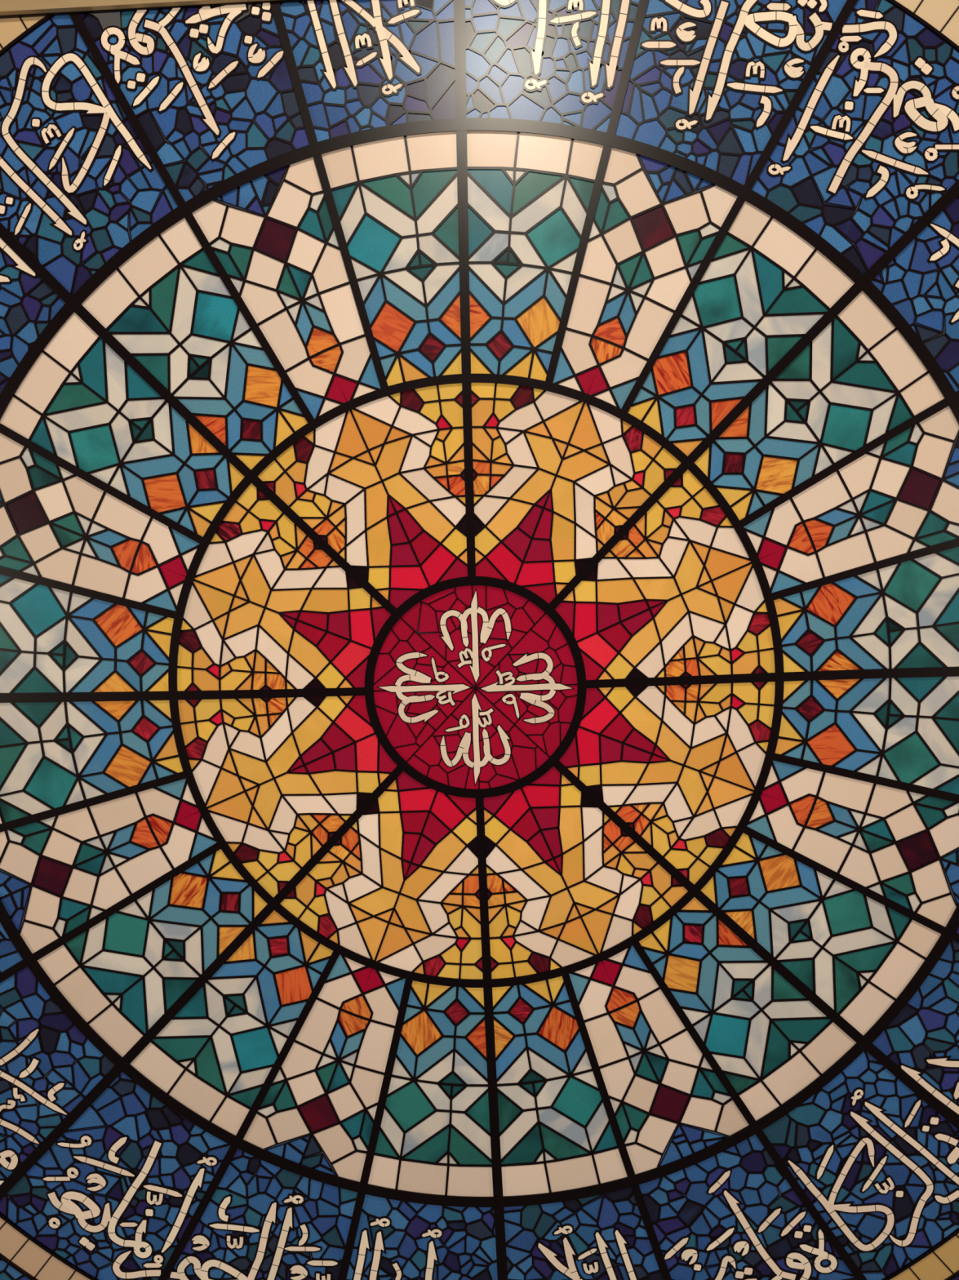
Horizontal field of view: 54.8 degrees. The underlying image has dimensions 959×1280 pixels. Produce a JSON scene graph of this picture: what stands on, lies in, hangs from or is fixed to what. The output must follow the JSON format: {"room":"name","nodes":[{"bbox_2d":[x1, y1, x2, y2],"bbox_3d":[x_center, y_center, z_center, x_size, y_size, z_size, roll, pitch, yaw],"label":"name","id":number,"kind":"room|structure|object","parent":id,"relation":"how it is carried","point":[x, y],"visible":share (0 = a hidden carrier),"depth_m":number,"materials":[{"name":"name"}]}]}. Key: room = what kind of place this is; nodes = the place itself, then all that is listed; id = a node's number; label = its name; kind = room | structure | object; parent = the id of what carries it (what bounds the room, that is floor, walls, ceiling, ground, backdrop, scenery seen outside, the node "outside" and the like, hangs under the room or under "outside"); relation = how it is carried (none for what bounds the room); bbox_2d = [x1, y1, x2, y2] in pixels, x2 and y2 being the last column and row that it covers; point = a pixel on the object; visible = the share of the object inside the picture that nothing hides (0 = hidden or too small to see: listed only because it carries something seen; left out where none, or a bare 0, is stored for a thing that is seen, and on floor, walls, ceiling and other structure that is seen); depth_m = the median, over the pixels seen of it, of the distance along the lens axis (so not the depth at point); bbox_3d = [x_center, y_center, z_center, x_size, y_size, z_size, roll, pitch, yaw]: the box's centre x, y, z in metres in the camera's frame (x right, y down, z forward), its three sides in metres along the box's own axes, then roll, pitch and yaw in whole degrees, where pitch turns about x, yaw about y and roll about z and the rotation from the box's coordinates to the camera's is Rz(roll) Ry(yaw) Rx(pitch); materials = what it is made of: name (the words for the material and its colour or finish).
{"room":"mosque","nodes":[
{"label":"mosque","id":0,"kind":"room"},
{"bbox_2d":[0,0,275,15],"bbox_3d":[-0.011,0.127,2.435,5.760,0.016,5.760,-2,-89,2],"label":"ceiling","id":1,"kind":"structure","parent":0,"point":[7,7],"depth_m":2.43,"materials":[{"name":"beige paint"}]},
{"bbox_2d":[0,0,327,18],"bbox_3d":[-0.074,-1.699,2.417,4.352,0.008,0.026,-2,-89,2],"label":"trim","id":2,"kind":"structure","parent":1,"relation":"attached to","point":[279,1],"depth_m":2.44,"materials":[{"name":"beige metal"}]},
{"bbox_2d":[0,0,958,1279],"bbox_3d":[-0.028,-0.003,2.443,4.257,0.003,4.187,-2,-89,2],"label":"steel frame","id":3,"kind":"object","parent":1,"relation":"on","point":[461,124],"visible":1,"depth_m":2.44,"materials":[{"name":"black metal"}]},
{"bbox_2d":[0,923,22,973],"bbox_3d":[-1.571,0.805,2.511,0.565,0.004,0.517,-27,-90,2],"label":"calligraphy panel","id":4,"kind":"object","parent":3,"relation":"on","point":[9,955],"visible":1,"depth_m":2.50,"materials":[{"name":"blue glass"}]},
{"bbox_2d":[0,1258,30,1279],"bbox_3d":[-1.260,1.881,2.520,2.558,0.004,1.113,33,-88,1],"label":"panel","id":5,"kind":"object","parent":3,"relation":"on","point":[6,1272],"visible":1,"depth_m":2.52,"materials":[{"name":"blue glass"}]},
{"bbox_2d":[0,16,44,49],"bbox_3d":[-1.439,-1.464,2.467,0.770,0.004,0.138,-43,-90,2],"label":"panel","id":6,"kind":"object","parent":3,"relation":"on","point":[11,28],"visible":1,"depth_m":2.46,"materials":[{"name":"beige glass"}]},
{"bbox_2d":[0,238,65,393],"bbox_3d":[-1.436,-0.946,2.475,0.614,0.005,0.550,35,-88,1],"label":"calligraphy panel","id":7,"kind":"object","parent":3,"relation":"on","point":[28,304],"visible":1,"depth_m":2.47,"materials":[{"name":"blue glass"}]},
{"bbox_2d":[0,1217,89,1279],"bbox_3d":[-0.869,1.739,2.505,1.997,0.004,0.319,25,-88,1],"label":"panel","id":8,"kind":"object","parent":3,"relation":"on","point":[15,1247],"visible":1,"depth_m":2.52,"materials":[{"name":"beige glass"}]},
{"bbox_2d":[0,966,114,1184],"bbox_3d":[-1.318,1.173,2.508,0.548,0.005,0.519,-42,-90,2],"label":"calligraphy panel","id":9,"kind":"object","parent":3,"relation":"attached to","point":[42,1040],"visible":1,"depth_m":2.50,"materials":[{"name":"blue glass"}]},
{"bbox_2d":[0,574,173,693],"bbox_3d":[-1.128,-0.038,2.482,0.658,0.004,0.393,-2,-89,2],"label":"panel","id":10,"kind":"object","parent":3,"relation":"on","point":[52,640],"visible":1,"depth_m":2.48,"materials":[{"name":"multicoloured glass"}]},
{"bbox_2d":[0,14,177,295],"bbox_3d":[-1.117,-1.281,2.459,0.548,0.005,0.624,-39,-90,2],"label":"calligraphy panel","id":11,"kind":"object","parent":3,"relation":"on","point":[73,215],"visible":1,"depth_m":2.46,"materials":[{"name":"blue glass"}]},
{"bbox_2d":[0,700,182,823],"bbox_3d":[-1.111,0.334,2.488,0.667,0.004,0.375,-2,-89,2],"label":"panel","id":12,"kind":"object","parent":3,"relation":"on","point":[53,754],"visible":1,"depth_m":2.49,"materials":[{"name":"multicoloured glass"}]},
{"bbox_2d":[0,433,199,611],"bbox_3d":[-1.065,-0.292,2.476,0.655,0.004,0.374,20,-88,1],"label":"panel","id":13,"kind":"object","parent":3,"relation":"on","point":[55,525],"visible":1,"depth_m":2.48,"materials":[{"name":"beige glass"}]},
{"bbox_2d":[0,778,216,953],"bbox_3d":[-1.022,0.565,2.489,0.622,0.004,0.369,-26,-90,2],"label":"panel","id":14,"kind":"object","parent":3,"relation":"on","point":[68,868],"visible":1,"depth_m":2.49,"materials":[{"name":"beige glass"}]},
{"bbox_2d":[0,1071,230,1279],"bbox_3d":[-0.979,1.463,2.503,0.512,0.005,0.529,34,-88,1],"label":"calligraphy panel","id":15,"kind":"object","parent":3,"relation":"on","point":[113,1197],"visible":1,"depth_m":2.50,"materials":[{"name":"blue glass"}]},
{"bbox_2d":[0,312,244,537],"bbox_3d":[-0.928,-0.548,2.467,0.660,0.004,0.384,35,-88,1],"label":"panel","id":16,"kind":"object","parent":3,"relation":"on","point":[79,401],"visible":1,"depth_m":2.47,"materials":[{"name":"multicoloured glass"}]},
{"bbox_2d":[37,848,267,1057],"bbox_3d":[-0.860,0.808,2.489,0.608,0.004,0.374,-41,-90,2],"label":"panel","id":17,"kind":"object","parent":3,"relation":"on","point":[121,975],"visible":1,"depth_m":2.49,"materials":[{"name":"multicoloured glass"}]},
{"bbox_2d":[80,3,309,201],"bbox_3d":[-0.730,-1.496,2.443,0.501,0.005,0.593,-24,-90,2],"label":"calligraphy panel","id":18,"kind":"object","parent":3,"relation":"on","point":[204,77],"visible":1,"depth_m":2.44,"materials":[{"name":"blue glass"}]},
{"bbox_2d":[81,217,307,470],"bbox_3d":[-0.725,-0.763,2.457,0.386,0.004,0.663,-39,-90,2],"label":"panel","id":19,"kind":"object","parent":3,"relation":"on","point":[167,304],"visible":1,"depth_m":2.46,"materials":[{"name":"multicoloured glass"}]},
{"bbox_2d":[130,910,333,1135],"bbox_3d":[-0.641,1.005,2.485,0.370,0.004,0.599,35,-88,1],"label":"panel","id":20,"kind":"object","parent":3,"relation":"on","point":[215,1055],"visible":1,"depth_m":2.49,"materials":[{"name":"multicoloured glass"}]},
{"bbox_2d":[167,1148,357,1279],"bbox_3d":[-0.585,1.655,2.494,0.497,0.005,0.512,19,-88,1],"label":"calligraphy panel","id":21,"kind":"object","parent":3,"relation":"on","point":[265,1223],"visible":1,"depth_m":2.49,"materials":[{"name":"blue glass"}]},
{"bbox_2d":[177,483,391,690],"bbox_3d":[-0.524,-0.146,2.461,0.606,0.004,0.579,-2,-89,2],"label":"panel","id":22,"kind":"object","parent":3,"relation":"on","point":[266,608],"visible":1,"depth_m":2.46,"materials":[{"name":"yellow glass"}]},
{"bbox_2d":[191,156,380,418],"bbox_3d":[-0.473,-0.916,2.446,0.378,0.004,0.663,-24,-90,2],"label":"panel","id":23,"kind":"object","parent":3,"relation":"on","point":[282,256],"visible":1,"depth_m":2.45,"materials":[{"name":"beige glass"}]},
{"bbox_2d":[177,695,397,897],"bbox_3d":[-0.503,0.420,2.470,0.609,0.004,0.565,-2,-89,2],"label":"panel","id":24,"kind":"object","parent":3,"relation":"on","point":[277,778],"visible":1,"depth_m":2.47,"materials":[{"name":"yellow glass"}]},
{"bbox_2d":[243,954,405,1182],"bbox_3d":[-0.384,1.135,2.479,0.358,0.004,0.592,20,-88,1],"label":"panel","id":25,"kind":"object","parent":3,"relation":"on","point":[324,1095],"visible":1,"depth_m":2.48,"materials":[{"name":"beige glass"}]},
{"bbox_2d":[257,382,467,608],"bbox_3d":[-0.313,-0.371,2.451,0.580,0.004,0.613,-2,-89,2],"label":"panel","id":26,"kind":"object","parent":3,"relation":"on","point":[381,482],"visible":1,"depth_m":2.45,"materials":[{"name":"yellow glass"}]},
{"bbox_2d":[280,0,456,142],"bbox_3d":[-0.289,-1.531,2.429,0.485,0.005,0.448,-2,-89,2],"label":"calligraphy panel","id":27,"kind":"object","parent":3,"relation":"on","point":[356,68],"visible":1,"depth_m":2.43,"materials":[{"name":"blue glass"}]},
{"bbox_2d":[280,771,483,978],"bbox_3d":[-0.270,0.628,2.467,0.563,0.004,0.586,-2,-89,2],"label":"panel","id":28,"kind":"object","parent":3,"relation":"on","point":[400,888],"visible":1,"depth_m":2.46,"materials":[{"name":"yellow glass"}]},
{"bbox_2d":[321,131,462,386],"bbox_3d":[-0.227,-0.995,2.437,0.385,0.004,0.680,-2,-89,2],"label":"panel","id":29,"kind":"object","parent":3,"relation":"on","point":[396,199],"visible":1,"depth_m":2.44,"materials":[{"name":"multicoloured glass"}]},
{"bbox_2d":[346,1194,497,1279],"bbox_3d":[-0.183,1.741,2.483,0.505,0.005,0.535,-2,-89,2],"label":"calligraphy panel","id":30,"kind":"object","parent":3,"relation":"on","point":[395,1239],"visible":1,"depth_m":2.48,"materials":[{"name":"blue glass"}]},
{"bbox_2d":[368,980,493,1196],"bbox_3d":[-0.140,1.195,2.473,0.361,0.004,0.607,-2,-89,2],"label":"panel","id":31,"kind":"object","parent":3,"relation":"on","point":[434,1136],"visible":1,"depth_m":2.47,"materials":[{"name":"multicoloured glass"}]},
{"bbox_2d":[373,585,577,789],"bbox_3d":[-0.011,0.125,2.449,0.564,0.005,0.564,-2,-89,2],"label":"panel","id":32,"kind":"object","parent":3,"relation":"on","point":[483,700],"visible":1,"depth_m":2.45,"materials":[{"name":"red glass"}]},
{"bbox_2d":[466,130,603,381],"bbox_3d":[0.151,-1.005,2.425,0.392,0.004,0.685,-2,-89,2],"label":"panel","id":33,"kind":"object","parent":3,"relation":"on","point":[529,194],"visible":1,"depth_m":2.43,"materials":[{"name":"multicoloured glass"}]},
{"bbox_2d":[465,0,639,132],"bbox_3d":[0.205,-1.535,2.413,0.516,0.005,0.451,-2,-89,2],"label":"calligraphy panel","id":34,"kind":"object","parent":3,"relation":"on","point":[565,66],"visible":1,"depth_m":2.42,"materials":[{"name":"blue glass"}]},
{"bbox_2d":[492,976,627,1195],"bbox_3d":[0.214,1.181,2.461,0.367,0.004,0.610,-2,-89,2],"label":"panel","id":35,"kind":"object","parent":3,"relation":"on","point":[556,1133],"visible":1,"depth_m":2.46,"materials":[{"name":"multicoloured glass"}]},
{"bbox_2d":[471,382,680,603],"bbox_3d":[0.259,-0.390,2.433,0.574,0.004,0.614,-2,-89,2],"label":"panel","id":36,"kind":"object","parent":3,"relation":"on","point":[556,476],"visible":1,"depth_m":2.44,"materials":[{"name":"yellow glass"}]},
{"bbox_2d":[503,1186,662,1279],"bbox_3d":[0.286,1.724,2.468,0.507,0.005,0.506,-10,-89,2],"label":"calligraphy panel","id":37,"kind":"object","parent":3,"relation":"on","point":[584,1238],"visible":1,"depth_m":2.47,"materials":[{"name":"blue glass"}]},
{"bbox_2d":[484,766,688,978],"bbox_3d":[0.285,0.608,2.449,0.557,0.004,0.587,-2,-89,2],"label":"panel","id":38,"kind":"object","parent":3,"relation":"on","point":[566,885],"visible":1,"depth_m":2.45,"materials":[{"name":"yellow glass"}]},
{"bbox_2d":[552,147,737,408],"bbox_3d":[0.397,-0.931,2.419,0.376,0.004,0.655,21,-88,1],"label":"panel","id":39,"kind":"object","parent":3,"relation":"on","point":[646,244],"visible":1,"depth_m":2.42,"materials":[{"name":"beige glass"}]},
{"bbox_2d":[568,945,749,1174],"bbox_3d":[0.447,1.097,2.453,0.352,0.004,0.590,-25,-90,2],"label":"panel","id":40,"kind":"object","parent":3,"relation":"on","point":[661,1087],"visible":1,"depth_m":2.45,"materials":[{"name":"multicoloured glass"}]},
{"bbox_2d":[555,469,774,679],"bbox_3d":[0.477,-0.175,2.429,0.595,0.004,0.570,-2,-89,2],"label":"panel","id":41,"kind":"object","parent":3,"relation":"on","point":[680,593],"visible":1,"depth_m":2.43,"materials":[{"name":"yellow glass"}]},
{"bbox_2d":[559,681,775,884],"bbox_3d":[0.495,0.384,2.439,0.598,0.004,0.555,-2,-89,2],"label":"panel","id":42,"kind":"object","parent":3,"relation":"on","point":[681,765],"visible":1,"depth_m":2.44,"materials":[{"name":"yellow glass"}]},
{"bbox_2d":[615,0,847,185],"bbox_3d":[0.639,-1.522,2.400,0.514,0.005,0.609,22,-88,1],"label":"calligraphy panel","id":43,"kind":"object","parent":3,"relation":"on","point":[752,58],"visible":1,"depth_m":2.40,"materials":[{"name":"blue glass"}]},
{"bbox_2d":[627,200,854,456],"bbox_3d":[0.651,-0.786,2.413,0.382,0.004,0.648,36,-88,1],"label":"panel","id":44,"kind":"object","parent":3,"relation":"on","point":[765,286],"visible":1,"depth_m":2.41,"materials":[{"name":"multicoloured glass"}]},
{"bbox_2d":[639,1133,856,1279],"bbox_3d":[0.702,1.594,2.453,0.494,0.005,0.514,-25,-90,2],"label":"calligraphy panel","id":45,"kind":"object","parent":3,"relation":"on","point":[731,1221],"visible":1,"depth_m":2.45,"materials":[{"name":"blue glass"}]},
{"bbox_2d":[639,897,856,1120],"bbox_3d":[0.684,0.947,2.443,0.361,0.004,0.594,-40,-90,2],"label":"panel","id":46,"kind":"object","parent":3,"relation":"on","point":[768,1039],"visible":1,"depth_m":2.44,"materials":[{"name":"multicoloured glass"}]},
{"bbox_2d":[694,290,944,519],"bbox_3d":[0.861,-0.580,2.410,0.643,0.004,0.378,-38,-90,2],"label":"panel","id":47,"kind":"object","parent":3,"relation":"on","point":[860,379],"visible":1,"depth_m":2.41,"materials":[{"name":"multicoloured glass"}]},
{"bbox_2d":[701,832,941,1035],"bbox_3d":[0.878,0.739,2.433,0.600,0.004,0.361,36,-88,1],"label":"panel","id":48,"kind":"object","parent":3,"relation":"on","point":[856,953],"visible":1,"depth_m":2.43,"materials":[{"name":"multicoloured glass"}]},
{"bbox_2d":[743,405,958,592],"bbox_3d":[1.005,-0.332,2.410,0.636,0.004,0.363,-23,-90,2],"label":"panel","id":49,"kind":"object","parent":3,"relation":"on","point":[901,496],"visible":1,"depth_m":2.41,"materials":[{"name":"beige glass"}]},
{"bbox_2d":[746,760,958,926],"bbox_3d":[1.013,0.493,2.424,0.610,0.004,0.352,21,-88,1],"label":"panel","id":50,"kind":"object","parent":3,"relation":"on","point":[902,846],"visible":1,"depth_m":2.42,"materials":[{"name":"beige glass"}]},
{"bbox_2d":[751,0,958,274],"bbox_3d":[1.030,-1.293,2.392,0.555,0.005,0.603,37,-88,1],"label":"calligraphy panel","id":51,"kind":"object","parent":3,"relation":"on","point":[889,134],"visible":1,"depth_m":2.39,"materials":[{"name":"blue glass"}]},
{"bbox_2d":[762,1050,958,1279],"bbox_3d":[1.069,1.365,2.437,0.503,0.005,0.528,-39,-90,2],"label":"calligraphy panel","id":52,"kind":"object","parent":3,"relation":"on","point":[865,1148],"visible":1,"depth_m":2.44,"materials":[{"name":"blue glass"}]},
{"bbox_2d":[773,546,958,671],"bbox_3d":[1.075,-0.093,2.412,0.641,0.004,0.364,-2,-89,2],"label":"panel","id":53,"kind":"object","parent":3,"relation":"on","point":[906,614],"visible":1,"depth_m":2.41,"materials":[{"name":"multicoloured glass"}]},
{"bbox_2d":[775,676,958,794],"bbox_3d":[1.084,0.266,2.418,0.650,0.004,0.360,-2,-89,2],"label":"panel","id":54,"kind":"object","parent":3,"relation":"on","point":[906,730],"visible":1,"depth_m":2.42,"materials":[{"name":"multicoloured glass"}]},
{"bbox_2d":[871,195,958,391],"bbox_3d":[1.359,-0.955,2.388,0.593,0.005,0.547,-37,-90,2],"label":"calligraphy panel","id":55,"kind":"object","parent":3,"relation":"attached to","point":[926,296],"visible":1,"depth_m":2.40,"materials":[{"name":"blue glass"}]},
{"bbox_2d":[872,939,958,1116],"bbox_3d":[1.368,1.052,2.422,0.546,0.005,0.497,37,-88,1],"label":"calligraphy panel","id":56,"kind":"object","parent":3,"relation":"on","point":[929,1022],"visible":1,"depth_m":2.43,"materials":[{"name":"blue glass"}]},
{"bbox_2d":[890,1233,958,1279],"bbox_3d":[0.913,1.715,2.449,1.830,0.004,0.282,-28,-90,2],"label":"panel","id":57,"kind":"object","parent":3,"relation":"on","point":[943,1263],"visible":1,"depth_m":2.44,"materials":[{"name":"beige glass"}]},
{"bbox_2d":[895,0,958,45],"bbox_3d":[1.294,-1.502,2.381,0.954,0.004,0.151,41,-88,1],"label":"panel","id":58,"kind":"object","parent":3,"relation":"on","point":[943,15],"visible":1,"depth_m":2.38,"materials":[{"name":"beige glass"}]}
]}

